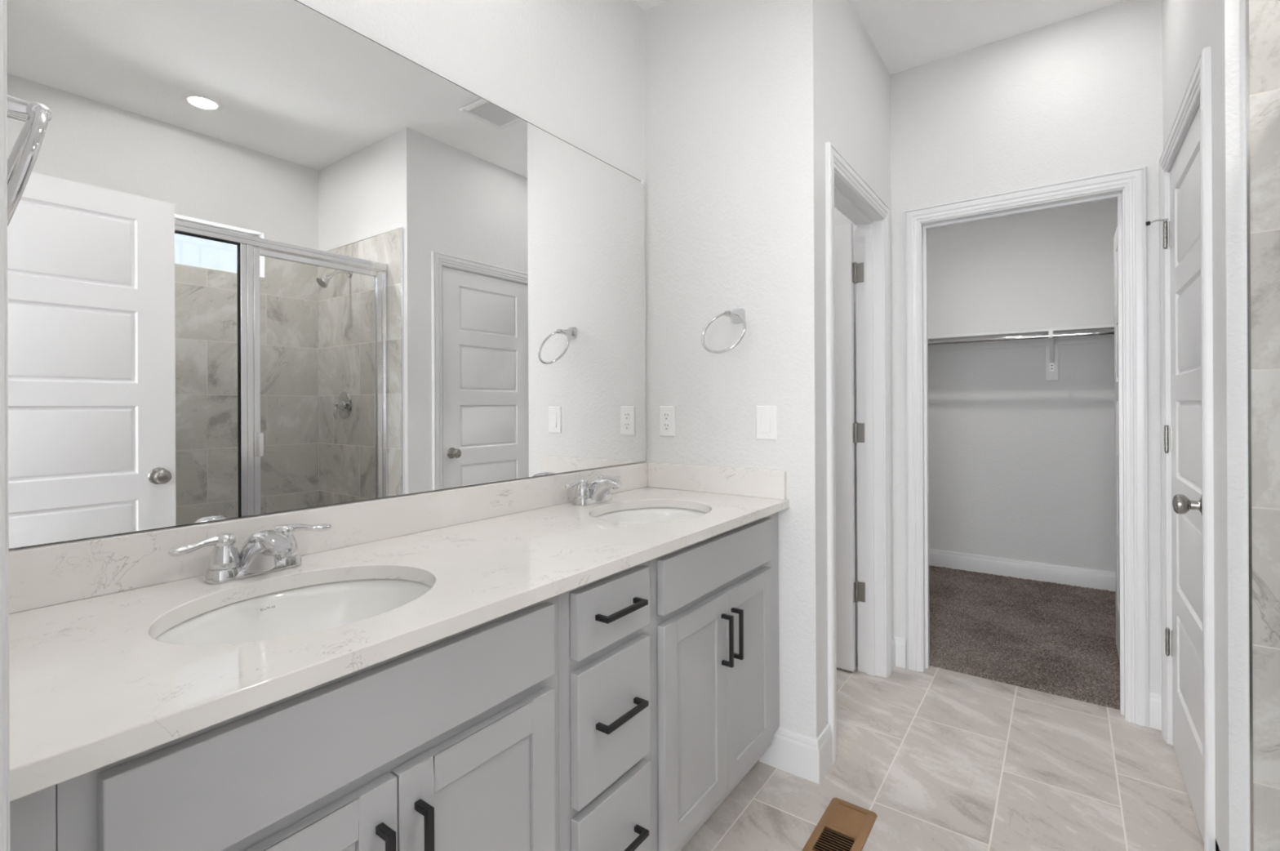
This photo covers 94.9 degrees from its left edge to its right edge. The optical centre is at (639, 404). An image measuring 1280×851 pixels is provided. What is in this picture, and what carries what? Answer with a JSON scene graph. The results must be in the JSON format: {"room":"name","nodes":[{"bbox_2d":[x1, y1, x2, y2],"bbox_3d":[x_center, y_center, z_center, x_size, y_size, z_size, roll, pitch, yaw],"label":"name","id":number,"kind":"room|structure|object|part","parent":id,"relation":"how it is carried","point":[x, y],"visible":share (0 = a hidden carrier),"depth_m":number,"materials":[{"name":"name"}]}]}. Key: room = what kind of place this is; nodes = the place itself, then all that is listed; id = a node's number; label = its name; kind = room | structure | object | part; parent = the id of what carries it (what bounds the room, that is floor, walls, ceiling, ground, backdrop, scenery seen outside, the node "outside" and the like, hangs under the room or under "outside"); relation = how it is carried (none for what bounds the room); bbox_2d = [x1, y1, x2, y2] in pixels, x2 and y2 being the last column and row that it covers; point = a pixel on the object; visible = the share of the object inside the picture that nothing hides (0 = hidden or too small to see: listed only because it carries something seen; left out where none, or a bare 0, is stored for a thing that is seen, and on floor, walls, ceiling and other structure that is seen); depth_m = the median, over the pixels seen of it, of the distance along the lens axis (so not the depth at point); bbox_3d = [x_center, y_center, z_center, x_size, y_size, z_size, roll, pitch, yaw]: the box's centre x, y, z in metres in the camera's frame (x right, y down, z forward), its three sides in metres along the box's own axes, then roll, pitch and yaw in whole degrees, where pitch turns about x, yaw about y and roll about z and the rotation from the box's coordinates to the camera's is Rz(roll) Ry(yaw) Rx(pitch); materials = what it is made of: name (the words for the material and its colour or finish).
{"room":"bathroom","nodes":[
{"label":"bathroom","id":0,"kind":"room"},
{"bbox_2d":[8,0,646,550],"bbox_3d":[-0.634,-0.160,1.496,0.115,2.769,2.080,0,0,36],"label":"wall","id":1,"kind":"structure","parent":0,"point":[573,70],"depth_m":1.85,"materials":[{"name":"white paint"}]},
{"bbox_2d":[6,0,645,549],"bbox_3d":[-0.513,-0.326,1.557,0.009,1.096,1.814,0,0,36],"label":"mirror","id":2,"kind":"object","parent":1,"relation":"attached to","point":[264,256],"visible":1,"depth_m":1.23,"materials":[{"name":"grey mirror"}]},
{"bbox_2d":[8,462,648,613],"bbox_3d":[-0.504,0.271,1.558,0.020,0.095,1.828,0,0,36],"label":"backsplash","id":3,"kind":"structure","parent":1,"relation":"attached to","point":[48,575],"depth_m":1.17,"materials":[{"name":"stone"}]},
{"bbox_2d":[830,0,893,637],"bbox_3d":[0.882,-0.166,2.441,0.115,2.769,0.869,0,0,36],"label":"wall","id":4,"kind":"structure","parent":0,"point":[860,80],"depth_m":2.37,"materials":[{"name":"white paint"}]},
{"bbox_2d":[834,222,865,671],"bbox_3d":[0.693,0.192,2.841,0.733,2.030,0.104,0,0,35],"label":"door","id":5,"kind":"structure","parent":4,"relation":"in","point":[848,273],"depth_m":2.68,"materials":[{"name":"white paint"}]},
{"bbox_2d":[825,142,892,763],"bbox_3d":[0.844,0.161,2.373,0.134,2.116,0.837,0,0,36],"label":"trim","id":6,"kind":"structure","parent":4,"relation":"attached to","point":[846,191],"depth_m":2.63,"materials":[{"name":"white paint"}]},
{"bbox_2d":[891,635,906,670],"bbox_3d":[1.193,1.151,2.714,0.058,0.133,0.067,0,0,36],"label":"baseboard","id":7,"kind":"structure","parent":4,"relation":"attached to","point":[898,644],"depth_m":2.73,"materials":[{"name":"white paint"}]},
{"bbox_2d":[632,0,1126,75],"bbox_3d":[0.926,-1.591,2.227,4.300,0.080,5.500,0,0,36],"label":"ceiling","id":8,"kind":"structure","parent":0,"point":[906,34],"depth_m":2.38,"materials":[{"name":"white paint"}]},
{"bbox_2d":[680,654,1204,850],"bbox_3d":[0.882,1.247,2.189,4.050,0.062,5.375,0,0,36],"label":"floor","id":9,"kind":"structure","parent":0,"point":[944,759],"depth_m":1.91,"materials":[{"name":"tile"}]},
{"bbox_2d":[9,595,559,850],"bbox_3d":[-0.577,0.786,0.955,0.602,0.876,0.763,0,0,36],"label":"base cabinet","id":10,"kind":"object","parent":9,"relation":"on","point":[449,743],"visible":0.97,"depth_m":0.79,"materials":[{"name":"grey paint"}]},
{"bbox_3d":[-0.441,0.798,0.707,0.022,0.552,0.312,0,0,36],"label":"door","id":11,"kind":"part","parent":10,"relation":"part of","materials":[{"name":"grey paint"}]},
{"bbox_3d":[-0.344,0.642,0.794,0.034,0.138,0.011,0,0,36],"label":"handle","id":12,"kind":"part","parent":10,"relation":"part of","materials":[{"name":"black metal"}]},
{"bbox_2d":[8,462,789,801],"bbox_3d":[-0.275,0.284,1.392,0.585,0.123,1.828,0,0,36],"label":"countertop","id":13,"kind":"structure","parent":10,"relation":"on","point":[92,686],"depth_m":0.99,"materials":[{"name":"stone"}]},
{"bbox_2d":[168,523,331,583],"bbox_3d":[-0.699,0.276,1.095,0.146,0.086,0.273,0,0,36],"label":"faucet","id":14,"kind":"object","parent":13,"relation":"on","point":[276,549],"visible":1,"depth_m":1.07,"materials":[{"name":"silver metal"}]},
{"bbox_3d":[-0.781,0.267,1.054,0.048,0.060,0.110,0,0,36],"label":"handle","id":15,"kind":"part","parent":14,"relation":"part of","materials":[{"name":"silver metal"}]},
{"bbox_3d":[-0.733,0.308,1.120,0.057,0.022,0.158,0,0,36],"label":"plate","id":16,"kind":"part","parent":14,"relation":"part of","materials":[{"name":"silver metal"}]},
{"bbox_3d":[-0.696,0.275,1.093,0.140,0.084,0.066,0,0,36],"label":"spout","id":17,"kind":"part","parent":14,"relation":"part of","materials":[{"name":"silver metal"}]},
{"bbox_3d":[-0.685,0.267,1.186,0.048,0.060,0.110,0,0,36],"label":"handle","id":18,"kind":"part","parent":14,"relation":"part of","materials":[{"name":"silver metal"}]},
{"bbox_2d":[155,578,431,645],"bbox_3d":[-0.548,0.430,0.976,0.387,0.164,0.466,0,0,36],"label":"sink","id":19,"kind":"object","parent":13,"relation":"in","point":[303,610],"visible":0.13,"depth_m":1.11,"materials":[{"name":"white ceramic"}]},
{"bbox_2d":[564,475,623,505],"bbox_3d":[-0.120,0.274,1.893,0.146,0.086,0.273,0,0,36],"label":"faucet","id":20,"kind":"object","parent":13,"relation":"on","point":[597,491],"visible":1,"depth_m":1.87,"materials":[{"name":"silver metal"}]},
{"bbox_3d":[-0.203,0.265,1.852,0.048,0.060,0.110,0,0,36],"label":"handle","id":21,"kind":"part","parent":20,"relation":"part of","materials":[{"name":"silver metal"}]},
{"bbox_3d":[-0.155,0.306,1.918,0.057,0.022,0.158,0,0,36],"label":"plate","id":22,"kind":"part","parent":20,"relation":"part of","materials":[{"name":"silver metal"}]},
{"bbox_3d":[-0.118,0.273,1.891,0.140,0.084,0.066,0,0,36],"label":"spout","id":23,"kind":"part","parent":20,"relation":"part of","materials":[{"name":"silver metal"}]},
{"bbox_3d":[-0.107,0.264,1.984,0.048,0.060,0.110,0,0,36],"label":"handle","id":24,"kind":"part","parent":20,"relation":"part of","materials":[{"name":"silver metal"}]},
{"bbox_2d":[594,506,706,522],"bbox_3d":[0.035,0.428,1.781,0.387,0.164,0.466,0,0,36],"label":"sink","id":25,"kind":"object","parent":13,"relation":"in","point":[658,513],"visible":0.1,"depth_m":1.96,"materials":[{"name":"white ceramic"}]},
{"bbox_3d":[-0.309,0.642,0.842,0.034,0.138,0.011,0,0,36],"label":"handle","id":26,"kind":"part","parent":10,"relation":"part of","materials":[{"name":"black metal"}]},
{"bbox_3d":[-0.256,0.798,0.962,0.022,0.552,0.312,0,0,36],"label":"door","id":27,"kind":"part","parent":10,"relation":"part of","materials":[{"name":"grey paint"}]},
{"bbox_2d":[558,560,650,850],"bbox_3d":[-0.264,0.785,1.388,0.602,0.876,0.304,0,0,36],"label":"base cabinet","id":28,"kind":"object","parent":9,"relation":"on","point":[604,683],"visible":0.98,"depth_m":1.20,"materials":[{"name":"grey paint"}]},
{"bbox_3d":[-0.057,0.431,1.238,0.021,0.130,0.243,0,0,36],"label":"drawer","id":29,"kind":"part","parent":28,"relation":"part of","materials":[{"name":"grey paint"}]},
{"bbox_3d":[-0.056,0.653,1.238,0.021,0.263,0.243,0,0,36],"label":"drawer","id":30,"kind":"part","parent":28,"relation":"part of","materials":[{"name":"grey paint"}]},
{"bbox_3d":[-0.055,0.939,1.238,0.021,0.265,0.243,0,0,36],"label":"drawer","id":31,"kind":"part","parent":28,"relation":"part of","materials":[{"name":"grey paint"}]},
{"bbox_3d":[-0.036,0.425,1.220,0.034,0.011,0.138,0,0,36],"label":"handle","id":32,"kind":"part","parent":28,"relation":"part of","materials":[{"name":"black metal"}]},
{"bbox_3d":[-0.035,0.643,1.220,0.034,0.011,0.138,0,0,36],"label":"handle","id":33,"kind":"part","parent":28,"relation":"part of","materials":[{"name":"black metal"}]},
{"bbox_3d":[-0.034,0.922,1.220,0.034,0.011,0.138,0,0,36],"label":"handle","id":34,"kind":"part","parent":28,"relation":"part of","materials":[{"name":"black metal"}]},
{"bbox_2d":[649,511,779,850],"bbox_3d":[0.048,0.784,1.819,0.602,0.876,0.758,0,0,36],"label":"base cabinet","id":35,"kind":"object","parent":9,"relation":"on","point":[714,600],"visible":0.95,"depth_m":1.56,"materials":[{"name":"grey paint"}]},
{"bbox_3d":[0.141,0.796,1.510,0.022,0.552,0.312,0,0,36],"label":"door","id":36,"kind":"part","parent":35,"relation":"part of","materials":[{"name":"grey paint"}]},
{"bbox_3d":[0.238,0.640,1.597,0.034,0.138,0.011,0,0,36],"label":"handle","id":37,"kind":"part","parent":35,"relation":"part of","materials":[{"name":"black metal"}]},
{"bbox_3d":[0.273,0.640,1.645,0.034,0.138,0.011,0,0,36],"label":"handle","id":38,"kind":"part","parent":35,"relation":"part of","materials":[{"name":"black metal"}]},
{"bbox_3d":[0.326,0.795,1.765,0.022,0.552,0.312,0,0,36],"label":"door","id":39,"kind":"part","parent":35,"relation":"part of","materials":[{"name":"grey paint"}]},
{"bbox_2d":[801,797,877,850],"bbox_3d":[0.573,1.216,1.673,0.134,0.006,0.284,0,0,36],"label":"floor vent","id":40,"kind":"object","parent":9,"relation":"in","point":[844,825],"visible":1,"depth_m":1.68,"materials":[{"name":"brown metal"}]},
{"bbox_2d":[928,564,1119,708],"bbox_3d":[2.153,1.215,3.304,2.403,0.035,1.844,0,0,36],"label":"carpet","id":41,"kind":"object","parent":9,"relation":"on","point":[1053,637],"visible":0.47,"depth_m":3.11,"materials":[{"name":"carpet"}]},
{"bbox_2d":[644,0,1248,850],"bbox_3d":[0.663,-0.166,1.952,3.815,2.769,0.180,0,0,36],"label":"wall","id":42,"kind":"structure","parent":0,"point":[738,92],"depth_m":1.99,"materials":[{"name":"white paint"}]},
{"bbox_2d":[659,405,675,436],"bbox_3d":[0.103,0.062,2.242,0.071,0.117,0.009,0,0,36],"label":"outlet","id":43,"kind":"object","parent":42,"relation":"attached to","point":[667,413],"visible":1,"depth_m":2.24,"materials":[{"name":"white plastic"}]},
{"bbox_2d":[662,422,670,431],"bbox_3d":[0.102,0.081,2.239,0.034,0.034,0.003,0,0,36],"label":"receptacle","id":44,"kind":"object","parent":43,"relation":"attached to","point":[666,425],"depth_m":2.24,"materials":[{"name":"white plastic"}]},
{"bbox_2d":[662,411,670,420],"bbox_3d":[0.101,0.042,2.239,0.034,0.034,0.003,0,0,36],"label":"receptacle","id":45,"kind":"object","parent":43,"relation":"attached to","point":[666,415],"depth_m":2.24,"materials":[{"name":"white plastic"}]},
{"bbox_2d":[701,308,746,353],"bbox_3d":[0.302,-0.256,2.007,0.164,0.169,0.153,0,0,36],"label":"towel ring","id":46,"kind":"object","parent":42,"relation":"attached to","point":[737,316],"visible":1,"depth_m":2.00,"materials":[{"name":"silver metal"}]},
{"bbox_2d":[755,405,777,439],"bbox_3d":[0.429,0.060,2.004,0.075,0.117,0.011,0,0,36],"label":"light switch","id":47,"kind":"object","parent":42,"relation":"attached to","point":[766,415],"visible":1,"depth_m":2.00,"materials":[{"name":"white plastic"}]},
{"bbox_3d":[0.430,0.060,2.004,0.034,0.067,0.003,0,0,36],"label":"switch frame","id":48,"kind":"part","parent":47,"relation":"part of","materials":[{"name":"white plastic"}]},
{"bbox_2d":[759,723,832,783],"bbox_3d":[0.533,1.153,2.006,0.209,0.133,0.138,0,0,36],"label":"baseboard","id":49,"kind":"structure","parent":42,"relation":"attached to","point":[810,758],"depth_m":1.94,"materials":[{"name":"white paint"}]},
{"bbox_2d":[1248,0,1279,850],"bbox_3d":[1.763,0.106,1.038,0.963,2.215,0.010,0,0,36],"label":"tiled wall","id":50,"kind":"structure","parent":42,"relation":"attached to","point":[1264,15],"depth_m":1.30,"materials":[{"name":"beige tile"}]},
{"bbox_2d":[1244,0,1253,850],"bbox_3d":[1.757,0.104,1.042,0.958,2.219,0.012,0,0,36],"label":"trim","id":51,"kind":"structure","parent":50,"relation":"attached to","point":[1246,2],"depth_m":1.32,"materials":[{"name":"silver metal"}]},
{"bbox_2d":[834,0,1163,693],"bbox_3d":[1.340,-0.168,2.716,4.015,2.769,0.115,0,0,36],"label":"wall","id":52,"kind":"structure","parent":0,"point":[1079,96],"depth_m":2.44,"materials":[{"name":"white paint"}]},
{"bbox_2d":[904,165,1149,727],"bbox_3d":[1.608,0.157,2.514,0.852,2.116,0.134,0,0,36],"label":"trim","id":53,"kind":"structure","parent":52,"relation":"attached to","point":[1129,187],"depth_m":2.31,"materials":[{"name":"white paint"}]},
{"bbox_2d":[1113,226,1119,661],"bbox_3d":[2.157,0.177,2.624,0.056,2.030,0.758,0,0,36],"label":"door","id":54,"kind":"structure","parent":52,"relation":"in","point":[1115,237],"depth_m":2.84,"materials":[{"name":"white paint"}]},
{"bbox_2d":[927,199,1117,572],"bbox_3d":[2.682,-0.173,4.129,3.100,2.769,0.115,0,0,36],"label":"wall","id":55,"kind":"structure","parent":0,"point":[1021,464],"depth_m":4.07,"materials":[{"name":"white paint"}]},
{"bbox_2d":[928,324,1114,351],"bbox_3d":[2.598,-0.446,3.929,2.990,0.085,0.304,0,0,36],"label":"closet shelf","id":56,"kind":"object","parent":55,"relation":"attached to","point":[1106,338],"visible":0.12,"depth_m":3.98,"materials":[{"name":"white wood"}]},
{"bbox_2d":[928,548,1115,591],"bbox_3d":[2.191,1.146,3.357,3.000,0.133,1.716,0,0,36],"label":"baseboard","id":57,"kind":"structure","parent":55,"relation":"attached to","point":[1067,575],"depth_m":4.06,"materials":[{"name":"white paint"}]},
{"bbox_2d":[1045,330,1058,381],"bbox_3d":[2.689,-0.318,3.837,0.072,0.306,0.346,0,0,36],"label":"shelf bracket","id":58,"kind":"object","parent":55,"relation":"attached to","point":[1051,350],"visible":0.96,"depth_m":3.95,"materials":[{"name":"white"}]},
{"bbox_2d":[928,328,1114,345],"bbox_3d":[2.497,-0.438,3.790,2.980,0.032,0.032,0,0,36],"label":"closet rod","id":59,"kind":"object","parent":58,"relation":"attached to","point":[1100,332],"visible":0.41,"depth_m":3.79,"materials":[{"name":"silver metal"}]},
{"bbox_3d":[2.684,-0.350,3.829,0.025,0.242,0.326,0,0,36],"label":"arm","id":60,"kind":"part","parent":58,"relation":"part of","materials":[{"name":"white plastic"}]},
{"bbox_2d":[1162,0,1218,850],"bbox_3d":[1.733,-0.171,1.784,0.115,2.769,0.934,0,0,36],"label":"wall","id":61,"kind":"structure","parent":0,"point":[1188,25],"depth_m":1.65,"materials":[{"name":"white paint"}]},
{"bbox_2d":[1149,690,1161,729],"bbox_3d":[1.935,1.147,2.192,0.048,0.133,0.043,0,0,36],"label":"baseboard","id":62,"kind":"structure","parent":61,"relation":"attached to","point":[1155,698],"depth_m":2.20,"materials":[{"name":"white paint"}]},
{"bbox_2d":[1163,106,1204,842],"bbox_3d":[1.682,0.191,1.827,0.104,2.038,0.712,0,0,36],"label":"door","id":63,"kind":"structure","parent":61,"relation":"in","point":[1184,223],"depth_m":1.83,"materials":[{"name":"white paint"}]},
{"bbox_2d":[1145,218,1168,226],"bbox_3d":[1.861,-0.658,2.113,0.065,0.019,0.018,0,0,22],"label":"door stop","id":64,"kind":"object","parent":63,"relation":"attached to","point":[1148,223],"visible":1,"depth_m":2.11,"materials":[{"name":"silver metal"}]},
{"bbox_3d":[1.858,-0.661,2.113,0.043,0.013,0.008,0,0,19],"label":"rod","id":65,"kind":"part","parent":64,"relation":"part of","materials":[{"name":"silver metal"}]},
{"bbox_3d":[1.482,0.271,1.607,0.037,0.056,0.056,0,0,36],"label":"knob","id":66,"kind":"part","parent":63,"relation":"part of","materials":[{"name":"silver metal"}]},
{"bbox_2d":[1159,45,1215,850],"bbox_3d":[1.725,0.156,1.784,0.134,2.116,0.844,0,0,36],"label":"trim","id":67,"kind":"structure","parent":61,"relation":"attached to","point":[1197,94],"depth_m":1.49,"materials":[{"name":"white paint"}]},
{"bbox_2d":[1215,838,1219,850],"bbox_3d":[1.409,1.149,1.399,0.031,0.133,0.154,0,0,36],"label":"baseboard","id":68,"kind":"structure","parent":61,"relation":"attached to","point":[1216,846],"depth_m":1.46,"materials":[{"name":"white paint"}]},
{"bbox_3d":[-0.415,-0.162,0.291,1.653,2.769,0.115,0,0,36],"label":"wall","id":69,"kind":"structure","parent":0,"visible":0},
{"bbox_2d":[0,0,9,850],"bbox_3d":[-0.099,0.164,0.073,0.905,2.116,0.134,0,0,36],"label":"trim","id":70,"kind":"structure","parent":69,"relation":"attached to","point":[4,514],"depth_m":0.36,"materials":[{"name":"white paint"}]},
{"bbox_2d":[6,94,52,226],"bbox_3d":[-0.649,-0.239,0.585,0.164,0.181,0.088,0,0,36],"label":"towel ring","id":71,"kind":"object","parent":69,"relation":"attached to","point":[21,160],"visible":0.85,"depth_m":0.57,"materials":[{"name":"silver metal"}]}
]}

